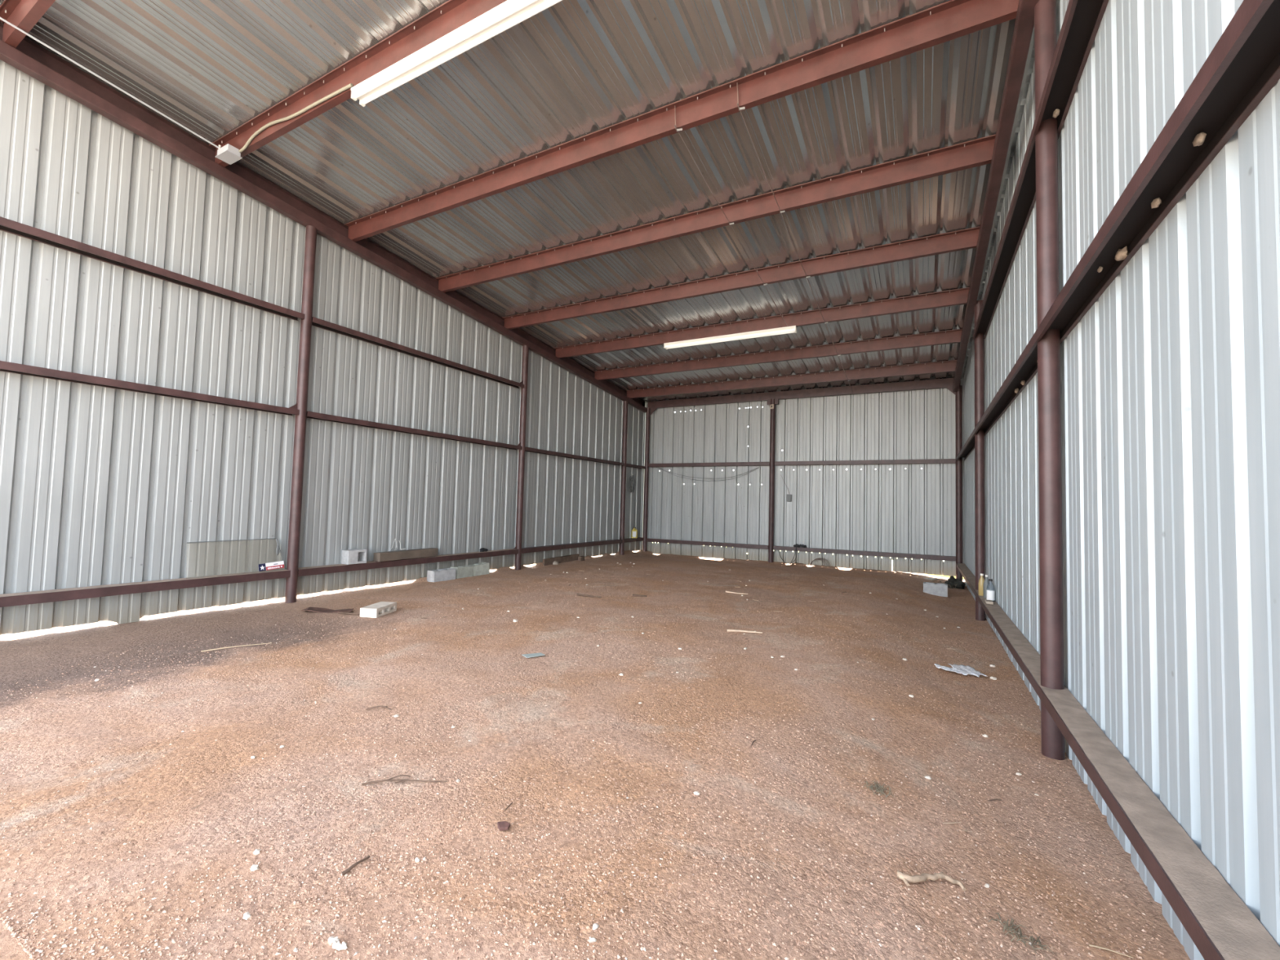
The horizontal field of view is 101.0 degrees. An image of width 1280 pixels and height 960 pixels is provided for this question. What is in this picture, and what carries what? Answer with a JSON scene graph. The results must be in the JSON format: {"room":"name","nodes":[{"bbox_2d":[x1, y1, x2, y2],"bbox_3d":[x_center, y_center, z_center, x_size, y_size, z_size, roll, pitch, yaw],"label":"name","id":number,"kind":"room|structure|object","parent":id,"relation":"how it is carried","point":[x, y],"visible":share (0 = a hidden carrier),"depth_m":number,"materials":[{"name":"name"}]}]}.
{"room":"empty metal shed","nodes":[
{"label":"empty metal shed","id":0,"kind":"room"},
{"bbox_2d":[0,59,645,635],"bbox_3d":[-3.023,-1.040,9.101,0.037,5.419,13.310,0,-3,28],"label":"wall","id":1,"kind":"structure","parent":0,"point":[100,486],"depth_m":5.92,"materials":[{"name":"metal"}]},
{"bbox_2d":[628,474,635,493],"bbox_3d":[-0.221,0.096,14.201,0.077,0.505,0.308,0,-3,28],"label":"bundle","id":2,"kind":"object","parent":1,"relation":"hanging from","point":[633,480],"visible":1,"depth_m":14.19,"materials":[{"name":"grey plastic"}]},
{"bbox_2d":[0,0,1034,403],"bbox_3d":[0.471,-3.130,7.398,7.970,1.231,13.680,0,-3,28],"label":"ceiling","id":3,"kind":"structure","parent":0,"point":[571,69],"depth_m":5.31,"materials":[{"name":"metal"}]},
{"bbox_2d":[648,377,960,414],"bbox_3d":[3.539,-1.996,13.040,7.500,0.390,0.065,0,-3,28],"label":"beam","id":4,"kind":"structure","parent":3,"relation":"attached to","point":[948,383],"depth_m":12.69,"materials":[{"name":"brown metal"}]},
{"bbox_2d":[0,550,1190,959],"bbox_3d":[0.176,1.688,6.958,8.750,0.264,15.000,0,-3,28],"label":"floor","id":5,"kind":"structure","parent":0,"point":[26,658],"depth_m":2.55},
{"bbox_2d":[200,642,271,652],"bbox_3d":[-3.344,1.386,4.384,0.470,0.015,0.012,4,-4,-41],"label":"stalk","id":6,"kind":"object","parent":5,"relation":"on","point":[271,642],"visible":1,"depth_m":4.35,"materials":[{"name":"beige"}]},
{"bbox_2d":[243,911,250,919],"bbox_3d":[-1.183,1.312,1.586,0.025,0.015,0.019,0,-3,28],"label":"pebble","id":7,"kind":"object","parent":5,"relation":"on","point":[246,915],"visible":1,"depth_m":1.58,"materials":[{"name":"white stone"}]},
{"bbox_2d":[249,864,258,871],"bbox_3d":[-1.307,1.315,1.789,0.036,0.019,0.023,0,-3,28],"label":"pebble","id":8,"kind":"object","parent":5,"relation":"on","point":[255,867],"visible":1,"depth_m":1.78,"materials":[{"name":"white stone"}]},
{"bbox_2d":[253,848,260,854],"bbox_3d":[-1.356,1.316,1.867,0.021,0.016,0.030,4,-3,-39],"label":"chip","id":9,"kind":"object","parent":5,"relation":"on","point":[256,851],"visible":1,"depth_m":1.86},
{"bbox_2d":[284,225,316,603],"bbox_3d":[-4.224,-0.775,6.572,0.120,4.849,0.120,0,-3,28],"label":"frame post","id":10,"kind":"object","parent":5,"relation":"on","point":[293,550],"visible":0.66,"depth_m":6.54,"materials":[{"name":"red metal"}]},
{"bbox_2d":[0,568,289,607],"bbox_3d":[-5.225,1.036,4.768,0.150,0.092,3.827,0,-3,28],"label":"beam","id":11,"kind":"structure","parent":10,"relation":"attached to","point":[70,593],"depth_m":5.14,"materials":[{"name":"red metal"}]},
{"bbox_2d":[186,537,284,571],"bbox_3d":[-4.577,0.874,6.003,0.118,0.382,0.975,0,-3,28],"label":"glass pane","id":12,"kind":"object","parent":11,"relation":"on","point":[270,566],"visible":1,"depth_m":6.26,"materials":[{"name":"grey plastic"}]},
{"bbox_2d":[0,360,299,415],"bbox_3d":[-5.173,-0.979,4.862,0.150,0.151,3.827,0,-3,28],"label":"beam","id":13,"kind":"structure","parent":10,"relation":"attached to","point":[6,366],"depth_m":5.18,"materials":[{"name":"red metal"}]},
{"bbox_2d":[0,216,304,320],"bbox_3d":[-5.143,-2.135,4.916,0.150,0.066,3.827,0,-3,28],"label":"beam","id":14,"kind":"structure","parent":10,"relation":"attached to","point":[7,225],"depth_m":5.20,"materials":[{"name":"red metal"}]},
{"bbox_2d":[0,40,647,413],"bbox_3d":[-2.905,-2.872,9.046,0.100,1.268,13.130,0,-3,28],"label":"beam","id":15,"kind":"structure","parent":10,"relation":"on","point":[9,55],"depth_m":5.95,"materials":[{"name":"red metal"}]},
{"bbox_2d":[0,0,55,48],"bbox_3d":[-2.062,-3.771,2.682,7.550,0.206,0.124,0,-3,28],"label":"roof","id":16,"kind":"structure","parent":15,"relation":"on","point":[24,15],"depth_m":4.28,"materials":[{"name":"red metal"}]},
{"bbox_2d":[0,17,218,148],"bbox_3d":[-5.017,-3.650,4.312,0.017,0.255,2.721,0,-3,28],"label":"conduit","id":17,"kind":"object","parent":16,"relation":"attached to","point":[1,18],"visible":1,"depth_m":4.71,"materials":[{"name":"grey"}]},
{"bbox_2d":[0,22,644,406],"bbox_3d":[-2.969,-3.030,9.090,0.058,1.353,13.130,0,-3,28],"label":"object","id":18,"kind":"structure","parent":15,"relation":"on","point":[26,46],"depth_m":6.11,"materials":[{"name":"brown metal"}]},
{"bbox_2d":[208,0,506,167],"bbox_3d":[-1.345,-3.556,4.023,7.550,0.206,0.124,0,-3,28],"label":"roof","id":19,"kind":"structure","parent":15,"relation":"on","point":[451,15],"depth_m":4.64,"materials":[{"name":"red metal"}]},
{"bbox_2d":[214,143,242,164],"bbox_3d":[-4.295,-3.426,5.514,0.240,0.118,0.140,0,-3,28],"label":"junction box","id":20,"kind":"object","parent":19,"relation":"attached to","point":[228,153],"visible":1,"depth_m":5.48,"materials":[{"name":"grey"}]},
{"bbox_2d":[238,83,353,152],"bbox_3d":[-3.361,-3.486,5.077,1.882,0.142,0.030,0,-3,28],"label":"cable","id":21,"kind":"object","parent":19,"relation":"attached to","point":[349,86],"visible":1,"depth_m":5.02,"materials":[{"name":"grey plastic"}]},
{"bbox_2d":[351,0,562,106],"bbox_3d":[-1.442,-3.405,4.126,2.440,0.089,0.130,0,-3,28],"label":"tube light","id":22,"kind":"object","parent":19,"relation":"attached to","point":[509,13],"visible":1,"depth_m":4.13,"materials":[{"name":"white plastic"}]},
{"bbox_2d":[351,89,357,101],"bbox_3d":[-2.524,-3.398,4.660,0.030,0.070,0.042,0,-3,28],"label":"socket","id":23,"kind":"object","parent":22,"relation":"attached to","point":[353,96],"depth_m":4.64,"materials":[{"name":"white plastic"}]},
{"bbox_2d":[359,98,365,106],"bbox_3d":[-2.487,-3.394,4.729,0.030,0.070,0.042,0,-3,28],"label":"socket","id":24,"kind":"object","parent":22,"relation":"attached to","point":[362,102],"depth_m":4.71,"materials":[{"name":"white plastic"}]},
{"bbox_2d":[343,0,1018,241],"bbox_3d":[-0.626,-3.339,5.368,7.550,0.206,0.124,0,-3,28],"label":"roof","id":25,"kind":"structure","parent":15,"relation":"on","point":[951,20],"depth_m":4.63,"materials":[{"name":"red metal"}]},
{"bbox_2d":[673,105,787,325],"bbox_3d":[1.414,-3.009,6.825,0.059,0.618,4.649,0,-3,28],"label":"wire","id":26,"kind":"object","parent":25,"relation":"hanging from","point":[679,129],"visible":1,"depth_m":5.69,"materials":[{"name":"brown"}]},
{"bbox_2d":[736,82,853,394],"bbox_3d":[2.909,-2.715,8.370,0.059,0.983,8.809,0,-3,28],"label":"wire","id":27,"kind":"object","parent":25,"relation":"hanging from","point":[739,108],"visible":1,"depth_m":5.83,"materials":[{"name":"brown"}]},
{"bbox_2d":[435,133,995,292],"bbox_3d":[0.088,-3.125,6.702,7.550,0.206,0.124,0,-3,28],"label":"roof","id":28,"kind":"structure","parent":15,"relation":"on","point":[977,152],"depth_m":6.06,"materials":[{"name":"red metal"}]},
{"bbox_2d":[502,226,980,329],"bbox_3d":[0.803,-2.910,8.040,7.550,0.206,0.124,0,-3,28],"label":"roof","id":29,"kind":"structure","parent":15,"relation":"on","point":[967,238],"depth_m":7.50,"materials":[{"name":"red metal"}]},
{"bbox_2d":[554,287,969,358],"bbox_3d":[1.538,-2.689,9.413,7.550,0.206,0.124,0,-3,28],"label":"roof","id":30,"kind":"structure","parent":15,"relation":"on","point":[957,296],"depth_m":8.92,"materials":[{"name":"red metal"}]},
{"bbox_2d":[663,325,797,349],"bbox_3d":[1.556,-2.538,9.454,2.445,0.089,0.130,0,-3,28],"label":"tube light","id":31,"kind":"object","parent":30,"relation":"attached to","point":[792,329],"visible":1,"depth_m":9.37,"materials":[{"name":"white plastic"}]},
{"bbox_2d":[594,328,962,380],"bbox_3d":[2.255,-2.473,10.754,7.550,0.206,0.124,0,-3,28],"label":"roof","id":32,"kind":"structure","parent":15,"relation":"on","point":[951,336],"depth_m":10.34,"materials":[{"name":"red metal"}]},
{"bbox_2d":[625,360,957,398],"bbox_3d":[2.981,-2.255,12.113,7.550,0.206,0.124,0,-3,28],"label":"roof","id":33,"kind":"structure","parent":15,"relation":"on","point":[944,366],"depth_m":11.76,"materials":[{"name":"red metal"}]},
{"bbox_2d":[297,545,518,576],"bbox_3d":[-3.328,1.212,8.314,0.150,0.170,4.023,0,-3,28],"label":"beam","id":34,"kind":"structure","parent":10,"relation":"attached to","point":[317,570],"depth_m":7.73,"materials":[{"name":"red metal"}]},
{"bbox_2d":[341,548,367,564],"bbox_3d":[-3.903,1.047,7.208,0.150,0.185,0.270,0,-3,28],"label":"concrete block","id":35,"kind":"object","parent":34,"relation":"on","point":[348,557],"visible":1,"depth_m":7.13,"materials":[{"name":"concrete"}]},
{"bbox_2d":[373,547,438,561],"bbox_3d":[-3.501,1.120,7.948,0.130,0.120,1.082,0,-3,24],"label":"timber baulk","id":36,"kind":"object","parent":34,"relation":"on","point":[430,552],"visible":1,"depth_m":7.83,"materials":[{"name":"wood"}]},
{"bbox_2d":[479,547,488,551],"bbox_3d":[-2.771,1.243,9.361,0.078,0.086,0.204,0,-3,28],"label":"lump","id":37,"kind":"object","parent":34,"relation":"on","point":[482,549],"visible":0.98,"depth_m":9.32,"materials":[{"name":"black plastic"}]},
{"bbox_2d":[306,411,522,449],"bbox_3d":[-3.277,-0.765,8.406,0.150,0.151,4.023,0,-3,28],"label":"beam","id":38,"kind":"structure","parent":10,"relation":"attached to","point":[310,415],"depth_m":7.86,"materials":[{"name":"red metal"}]},
{"bbox_2d":[311,316,524,388],"bbox_3d":[-3.247,-1.963,8.463,0.150,0.151,4.023,0,-3,28],"label":"beam","id":39,"kind":"structure","parent":10,"relation":"attached to","point":[317,322],"depth_m":7.93,"materials":[{"name":"red metal"}]},
{"bbox_2d":[301,606,353,613],"bbox_3d":[-3.449,1.433,5.808,0.530,0.043,0.189,2,-3,-6],"label":"plate","id":40,"kind":"object","parent":5,"relation":"on","point":[320,610],"visible":1,"depth_m":5.81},
{"bbox_2d":[328,936,346,950],"bbox_3d":[-0.860,1.319,1.500,0.076,0.019,0.029,0,-3,28],"label":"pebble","id":41,"kind":"object","parent":5,"relation":"on","point":[336,944],"visible":1,"depth_m":1.49,"materials":[{"name":"white stone"}]},
{"bbox_2d":[337,612,359,614],"bbox_3d":[-3.151,1.447,5.720,0.297,0.025,0.018,1,-3,16],"label":"stick","id":42,"kind":"object","parent":5,"relation":"on","point":[338,612],"visible":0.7,"depth_m":5.71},
{"bbox_2d":[341,855,369,875],"bbox_3d":[-0.976,1.324,1.815,0.016,0.018,0.103,0,-3,28],"label":"twig","id":43,"kind":"object","parent":5,"relation":"on","point":[353,865],"visible":1,"depth_m":1.80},
{"bbox_2d":[360,601,396,617],"bbox_3d":[-2.871,1.423,5.798,0.190,0.098,0.390,1,-3,5],"label":"block","id":44,"kind":"object","parent":5,"relation":"on","point":[377,610],"visible":1,"depth_m":5.70,"materials":[{"name":"concrete"}]},
{"bbox_2d":[365,706,391,710],"bbox_3d":[-1.563,1.369,3.181,0.151,0.023,0.061,1,-3,0],"label":"twig","id":45,"kind":"object","parent":5,"relation":"on","point":[375,706],"visible":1,"depth_m":3.16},
{"bbox_2d":[361,774,447,785],"bbox_3d":[-1.045,1.340,2.366,0.363,0.018,0.065,2,-3,-6],"label":"twig","id":46,"kind":"object","parent":5,"relation":"on","point":[388,780],"visible":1,"depth_m":2.35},
{"bbox_2d":[426,568,455,582],"bbox_3d":[-3.175,1.529,8.442,0.170,0.190,0.420,0,-3,30],"label":"concrete block","id":47,"kind":"object","parent":5,"relation":"on","point":[445,574],"visible":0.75,"depth_m":8.35,"materials":[{"name":"concrete"}]},
{"bbox_2d":[449,565,473,578],"bbox_3d":[-2.997,1.548,8.860,0.170,0.200,0.365,0,-3,26],"label":"concrete block","id":48,"kind":"object","parent":5,"relation":"on","point":[461,571],"visible":0.81,"depth_m":8.80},
{"bbox_2d":[467,561,489,576],"bbox_3d":[-2.820,1.566,9.192,0.170,0.234,0.377,0,-3,32],"label":"concrete block","id":49,"kind":"object","parent":5,"relation":"on","point":[481,568],"visible":0.77,"depth_m":9.16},
{"bbox_2d":[497,821,510,831],"bbox_3d":[-0.529,1.335,2.037,0.057,0.020,0.036,1,-3,6],"label":"bark piece","id":50,"kind":"object","parent":5,"relation":"on","point":[502,825],"visible":1,"depth_m":2.03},
{"bbox_2d":[514,345,528,569],"bbox_3d":[-2.288,-0.374,10.194,0.120,4.488,0.120,0,-3,28],"label":"frame post","id":51,"kind":"object","parent":5,"relation":"on","point":[525,348],"visible":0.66,"depth_m":10.15,"materials":[{"name":"red metal"}]},
{"bbox_2d":[521,537,622,553],"bbox_3d":[-1.423,1.427,11.877,0.150,0.170,3.870,0,-3,28],"label":"beam","id":52,"kind":"structure","parent":51,"relation":"attached to","point":[530,549],"depth_m":11.50,"materials":[{"name":"red metal"}]},
{"bbox_2d":[524,446,624,466],"bbox_3d":[-1.372,-0.549,11.970,0.150,0.151,3.870,0,-3,28],"label":"beam","id":53,"kind":"structure","parent":51,"relation":"attached to","point":[526,449],"depth_m":11.61,"materials":[{"name":"red metal"}]},
{"bbox_2d":[521,653,545,657],"bbox_3d":[-0.884,1.449,4.371,0.162,0.013,0.111,3,-3,-30],"label":"shard","id":54,"kind":"object","parent":5,"relation":"on","point":[533,655],"visible":1,"depth_m":4.36,"materials":[{"name":"grey"}]},
{"bbox_2d":[542,553,579,565],"bbox_3d":[-1.690,1.726,11.389,0.050,0.172,1.250,0,-3,28],"label":"board","id":55,"kind":"object","parent":5,"relation":"on","point":[546,562],"visible":0.77,"depth_m":11.33,"materials":[{"name":"wood"}]},
{"bbox_2d":[577,555,584,560],"bbox_3d":[-1.314,1.766,11.838,0.080,0.110,0.160,0,-3,28],"label":"chunk","id":56,"kind":"object","parent":5,"relation":"on","point":[580,557],"visible":0.84,"depth_m":11.78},
{"bbox_2d":[0,578,1166,959],"bbox_3d":[-0.390,1.567,4.425,6.352,0.232,6.520,0,-3,28],"label":"gravel","id":57,"kind":"object","parent":5,"relation":"on","point":[9,926],"visible":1,"depth_m":1.88,"materials":[{"name":"gravel"}]},
{"bbox_2d":[576,593,601,597],"bbox_3d":[-0.706,1.586,7.212,0.407,0.033,0.067,0,-3,28],"label":"branch","id":58,"kind":"object","parent":5,"relation":"on","point":[577,594],"visible":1,"depth_m":7.20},
{"bbox_2d":[588,937,596,942],"bbox_3d":[-0.138,1.334,1.529,0.024,0.013,0.017,2,-3,-10],"label":"chip","id":59,"kind":"object","parent":5,"relation":"on","point":[592,940],"visible":1,"depth_m":1.53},
{"bbox_2d":[592,923,599,929],"bbox_3d":[-0.133,1.337,1.578,0.017,0.012,0.023,1,-3,16],"label":"chip","id":60,"kind":"object","parent":5,"relation":"on","point":[595,926],"visible":1,"depth_m":1.57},
{"bbox_2d":[619,400,627,555],"bbox_3d":[-0.422,0.009,13.682,0.120,4.135,0.120,0,-3,28],"label":"frame post","id":61,"kind":"object","parent":5,"relation":"on","point":[625,402],"visible":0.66,"depth_m":13.64,"materials":[{"name":"red metal"}]},
{"bbox_2d":[621,463,645,469],"bbox_3d":[-0.158,-0.369,14.240,0.150,0.066,1.090,0,-3,28],"label":"beam","id":62,"kind":"structure","parent":61,"relation":"attached to","point":[630,465],"depth_m":14.19,"materials":[{"name":"red metal"}]},
{"bbox_2d":[624,537,644,542],"bbox_3d":[-0.209,1.607,14.147,0.150,0.085,1.090,0,-3,28],"label":"beam","id":63,"kind":"structure","parent":61,"relation":"attached to","point":[638,539],"depth_m":14.11,"materials":[{"name":"red metal"}]},
{"bbox_2d":[631,527,637,537],"bbox_3d":[-0.163,1.419,14.222,0.170,0.296,0.225,0,-3,28],"label":"plastic jug","id":64,"kind":"object","parent":63,"relation":"on","point":[634,531],"visible":1,"depth_m":14.18,"materials":[{"name":"yellow"}]},
{"bbox_2d":[631,594,646,596],"bbox_3d":[-0.006,1.605,7.319,0.205,0.028,0.033,1,-3,13],"label":"chip","id":65,"kind":"object","parent":5,"relation":"on","point":[633,594],"visible":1,"depth_m":7.32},
{"bbox_2d":[642,407,650,551],"bbox_3d":[0.177,0.094,14.708,0.120,4.240,0.120,0,-3,28],"label":"post","id":66,"kind":"object","parent":5,"relation":"on","point":[648,413],"visible":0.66,"depth_m":14.67,"materials":[{"name":"brown metal"}]},
{"bbox_2d":[693,791,699,795],"bbox_3d":[0.250,1.387,2.334,0.022,0.018,0.026,4,-3,-38],"label":"pebble","id":67,"kind":"object","parent":5,"relation":"on","point":[696,793],"visible":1,"depth_m":2.33,"materials":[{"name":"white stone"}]},
{"bbox_2d":[725,591,747,594],"bbox_3d":[1.418,1.657,7.751,0.323,0.029,0.040,1,-3,20],"label":"stick","id":68,"kind":"object","parent":5,"relation":"on","point":[726,591],"visible":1,"depth_m":7.75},
{"bbox_2d":[727,629,762,633],"bbox_3d":[1.074,1.550,5.411,0.358,0.029,0.034,1,-3,4],"label":"stick","id":69,"kind":"object","parent":5,"relation":"on","point":[728,630],"visible":1,"depth_m":5.41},
{"bbox_2d":[767,399,778,562],"bbox_3d":[3.263,0.126,13.056,0.280,4.280,0.124,0,-3,28],"label":"frame post","id":70,"kind":"object","parent":5,"relation":"on","point":[772,419],"visible":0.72,"depth_m":13.02,"materials":[{"name":"brown metal"}]},
{"bbox_2d":[646,537,768,549],"bbox_3d":[1.696,1.665,13.846,3.375,0.090,0.140,0,-3,28],"label":"beam","id":71,"kind":"structure","parent":70,"relation":"attached to","point":[648,540],"depth_m":13.71,"materials":[{"name":"red metal"}]},
{"bbox_2d":[648,462,769,466],"bbox_3d":[1.750,-0.407,13.943,3.375,0.090,0.140,0,-3,28],"label":"beam","id":72,"kind":"structure","parent":70,"relation":"attached to","point":[720,464],"depth_m":13.81,"materials":[{"name":"red metal"}]},
{"bbox_2d":[655,466,759,480],"bbox_3d":[1.687,-0.183,13.991,3.023,0.425,0.020,0,-3,28],"label":"cord","id":73,"kind":"object","parent":72,"relation":"hanging from","point":[655,467],"visible":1,"depth_m":13.84,"materials":[{"name":"grey plastic"}]},
{"bbox_2d":[773,545,955,560],"bbox_3d":[4.995,1.667,12.082,3.845,0.090,0.140,0,-3,28],"label":"beam","id":74,"kind":"structure","parent":70,"relation":"attached to","point":[776,548],"depth_m":11.92,"materials":[{"name":"red metal"}]},
{"bbox_2d":[788,543,806,564],"bbox_3d":[3.765,1.801,12.667,0.425,0.525,0.143,1,-3,1],"label":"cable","id":75,"kind":"object","parent":74,"relation":"on","point":[796,544],"visible":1,"depth_m":12.65,"materials":[{"name":"black plastic"}]},
{"bbox_2d":[774,458,955,465],"bbox_3d":[5.048,-0.405,12.179,3.845,0.090,0.140,0,-3,28],"label":"beam","id":76,"kind":"structure","parent":70,"relation":"attached to","point":[926,460],"depth_m":12.03,"materials":[{"name":"red metal"}]},
{"bbox_2d":[809,557,830,565],"bbox_3d":[4.235,1.927,12.391,0.455,0.192,0.048,0,-3,28],"label":"coil","id":77,"kind":"object","parent":5,"relation":"on","point":[819,558],"visible":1,"depth_m":12.38,"materials":[{"name":"brown"}]},
{"bbox_2d":[862,780,894,797],"bbox_3d":[1.151,1.482,2.535,0.144,0.045,0.143,0,-3,28],"label":"tuft","id":78,"kind":"object","parent":5,"relation":"on","point":[881,788],"visible":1,"depth_m":2.53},
{"bbox_2d":[922,577,937,580],"bbox_3d":[6.179,2.109,11.229,0.300,0.035,0.206,4,-3,-39],"label":"flat stone","id":79,"kind":"object","parent":5,"relation":"on","point":[929,579],"visible":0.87,"depth_m":11.18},
{"bbox_2d":[897,870,965,890],"bbox_3d":[1.085,1.498,1.982,0.257,0.062,0.072,2,-3,-9],"label":"stick","id":80,"kind":"object","parent":5,"relation":"on","point":[906,878],"visible":1,"depth_m":1.97,"materials":[{"name":"wood"}]},
{"bbox_2d":[923,582,947,596],"bbox_3d":[5.147,1.905,9.193,0.370,0.200,0.190,0,-3,30],"label":"concrete block","id":81,"kind":"object","parent":5,"relation":"on","point":[934,588],"visible":0.86,"depth_m":9.11,"materials":[{"name":"concrete"}]},
{"bbox_2d":[931,576,965,588],"bbox_3d":[6.213,2.038,10.488,0.992,0.190,0.561,3,-3,-33],"label":"heap","id":82,"kind":"object","parent":5,"relation":"on","point":[952,582],"visible":0.87,"depth_m":10.29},
{"bbox_2d":[943,822,961,823],"bbox_3d":[1.409,1.546,2.379,0.091,0.008,0.013,2,-3,-6],"label":"bit","id":83,"kind":"object","parent":5,"relation":"on","point":[947,822],"visible":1,"depth_m":2.38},
{"bbox_2d":[955,385,962,580],"bbox_3d":[6.763,0.153,11.183,0.124,4.330,0.124,0,-3,28],"label":"post","id":84,"kind":"object","parent":5,"relation":"on","point":[958,397],"visible":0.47,"depth_m":11.15,"materials":[{"name":"red metal"}]},
{"bbox_2d":[933,663,987,677],"bbox_3d":[2.869,1.711,4.785,0.434,0.063,0.286,1,-3,1],"label":"newspaper","id":85,"kind":"object","parent":5,"relation":"on","point":[965,670],"visible":1,"depth_m":4.76,"materials":[{"name":"paper"}]},
{"bbox_2d":[973,299,985,621],"bbox_3d":[4.765,-0.202,7.401,0.115,4.684,0.115,0,-3,28],"label":"post","id":86,"kind":"object","parent":5,"relation":"on","point":[979,340],"visible":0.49,"depth_m":7.36,"materials":[{"name":"red metal"}]},
{"bbox_2d":[988,911,1034,949],"bbox_3d":[1.268,1.540,1.814,0.130,0.035,0.110,0,-3,28],"label":"tuft","id":87,"kind":"object","parent":5,"relation":"on","point":[1011,921],"visible":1,"depth_m":1.80,"materials":[{"name":"plant"}]},
{"bbox_2d":[1022,935,1053,953],"bbox_3d":[1.331,1.555,1.767,0.091,0.025,0.069,2,-3,-15],"label":"tuft","id":88,"kind":"object","parent":5,"relation":"on","point":[1040,944],"visible":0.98,"depth_m":1.77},
{"bbox_2d":[1034,0,1065,759],"bbox_3d":[2.604,-0.649,3.359,0.115,5.088,0.115,0,-3,28],"label":"post","id":89,"kind":"object","parent":5,"relation":"on","point":[1049,406],"visible":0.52,"depth_m":3.32,"materials":[{"name":"red metal"}]},
{"bbox_2d":[952,0,1039,391],"bbox_3d":[3.668,-2.867,5.531,0.100,1.268,13.130,0,-3,28],"label":"beam","id":90,"kind":"structure","parent":89,"relation":"on","point":[1024,20],"depth_m":4.70,"materials":[{"name":"red metal"}]},
{"bbox_2d":[973,0,1108,340],"bbox_3d":[2.739,-2.275,3.602,0.150,0.066,8.920,0,-3,28],"label":"beam","id":91,"kind":"structure","parent":89,"relation":"attached to","point":[1082,19],"depth_m":3.29,"materials":[{"name":"red metal"}]},
{"bbox_2d":[1053,108,1059,118],"bbox_3d":[2.610,-2.301,3.309,0.031,0.044,0.062,0,-3,28],"label":"nest","id":92,"kind":"object","parent":91,"relation":"attached to","point":[1056,112],"visible":1,"depth_m":3.29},
{"bbox_2d":[955,0,1279,460],"bbox_3d":[3.695,-0.795,5.391,0.150,0.066,13.130,0,-3,28],"label":"beam","id":93,"kind":"structure","parent":89,"relation":"attached to","point":[1242,67],"depth_m":1.69,"materials":[{"name":"red metal"}]},
{"bbox_2d":[1097,266,1102,272],"bbox_3d":[2.143,-0.980,2.458,0.019,0.025,0.037,0,-3,28],"label":"nest","id":94,"kind":"object","parent":93,"relation":"attached to","point":[1100,269],"visible":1,"depth_m":2.45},
{"bbox_2d":[1115,246,1128,261],"bbox_3d":[2.091,-0.983,2.291,0.072,0.051,0.047,4,-4,-44],"label":"nest","id":95,"kind":"object","parent":93,"relation":"attached to","point":[1121,255],"visible":0.96,"depth_m":2.27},
{"bbox_2d":[1151,197,1161,208],"bbox_3d":[1.877,-1.007,1.919,0.028,0.033,0.044,1,-3,11],"label":"nest","id":96,"kind":"object","parent":93,"relation":"attached to","point":[1156,202],"visible":1,"depth_m":1.91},
{"bbox_2d":[1191,132,1206,146],"bbox_3d":[1.694,-1.031,1.599,0.024,0.031,0.047,0,-3,28],"label":"nest","id":97,"kind":"object","parent":93,"relation":"attached to","point":[1199,139],"visible":1,"depth_m":1.59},
{"bbox_2d":[956,563,1279,959],"bbox_3d":[3.637,1.435,5.287,0.150,0.072,13.130,0,-3,28],"label":"beam","id":98,"kind":"structure","parent":89,"relation":"attached to","point":[1221,926],"depth_m":1.78,"materials":[{"name":"red metal"}]},
{"bbox_2d":[977,573,984,595],"bbox_3d":[4.432,1.355,6.837,0.080,0.280,0.080,0,-3,28],"label":"bottle","id":99,"kind":"object","parent":98,"relation":"on","point":[981,580],"visible":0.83,"depth_m":6.82,"materials":[{"name":"yellow glass"}]},
{"bbox_2d":[982,574,990,598],"bbox_3d":[4.351,1.338,6.621,0.072,0.290,0.072,0,-3,28],"label":"bottle","id":100,"kind":"object","parent":98,"relation":"on","point":[986,585],"visible":0.87,"depth_m":6.60,"materials":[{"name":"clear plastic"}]},
{"bbox_2d":[985,599,993,604],"bbox_3d":[4.134,1.444,6.247,0.070,0.030,0.150,0,-3,28],"label":"scrap","id":101,"kind":"object","parent":98,"relation":"on","point":[988,602],"visible":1,"depth_m":6.19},
{"bbox_2d":[986,578,995,600],"bbox_3d":[4.260,1.338,6.408,0.085,0.265,0.085,0,-3,28],"label":"bottle","id":102,"kind":"object","parent":98,"relation":"on","point":[990,594],"visible":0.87,"depth_m":6.38,"materials":[{"name":"white plastic"}]},
{"bbox_2d":[1088,944,1133,958],"bbox_3d":[1.580,1.579,1.771,0.124,0.017,0.010,1,-3,13],"label":"stalk","id":103,"kind":"object","parent":5,"relation":"on","point":[1091,945],"visible":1,"depth_m":1.77,"materials":[{"name":"beige"}]},
{"bbox_2d":[641,377,964,576],"bbox_3d":[3.514,-0.081,13.091,7.790,4.284,0.037,0,-3,28],"label":"wall","id":104,"kind":"structure","parent":0,"point":[912,509],"depth_m":12.70,"materials":[{"name":"metal"}]},
{"bbox_2d":[781,475,791,502],"bbox_3d":[3.586,0.199,12.959,0.268,0.661,0.060,0,-3,28],"label":"box","id":105,"kind":"object","parent":104,"relation":"hanging from","point":[788,495],"visible":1,"depth_m":12.89,"materials":[{"name":"grey plastic"}]},
{"bbox_2d":[652,542,964,579],"bbox_3d":[-0.038,1.480,-0.069,180.000,0.300,180.000,0,-3,28],"label":"ground","id":106,"kind":"structure","parent":0,"point":[942,575],"depth_m":12.72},
{"bbox_2d":[964,0,1279,959],"bbox_3d":[3.823,-0.938,5.434,0.037,5.614,13.310,0,-3,28],"label":"wall","id":107,"kind":"structure","parent":0,"point":[1170,380],"depth_m":1.96,"materials":[{"name":"metal"}]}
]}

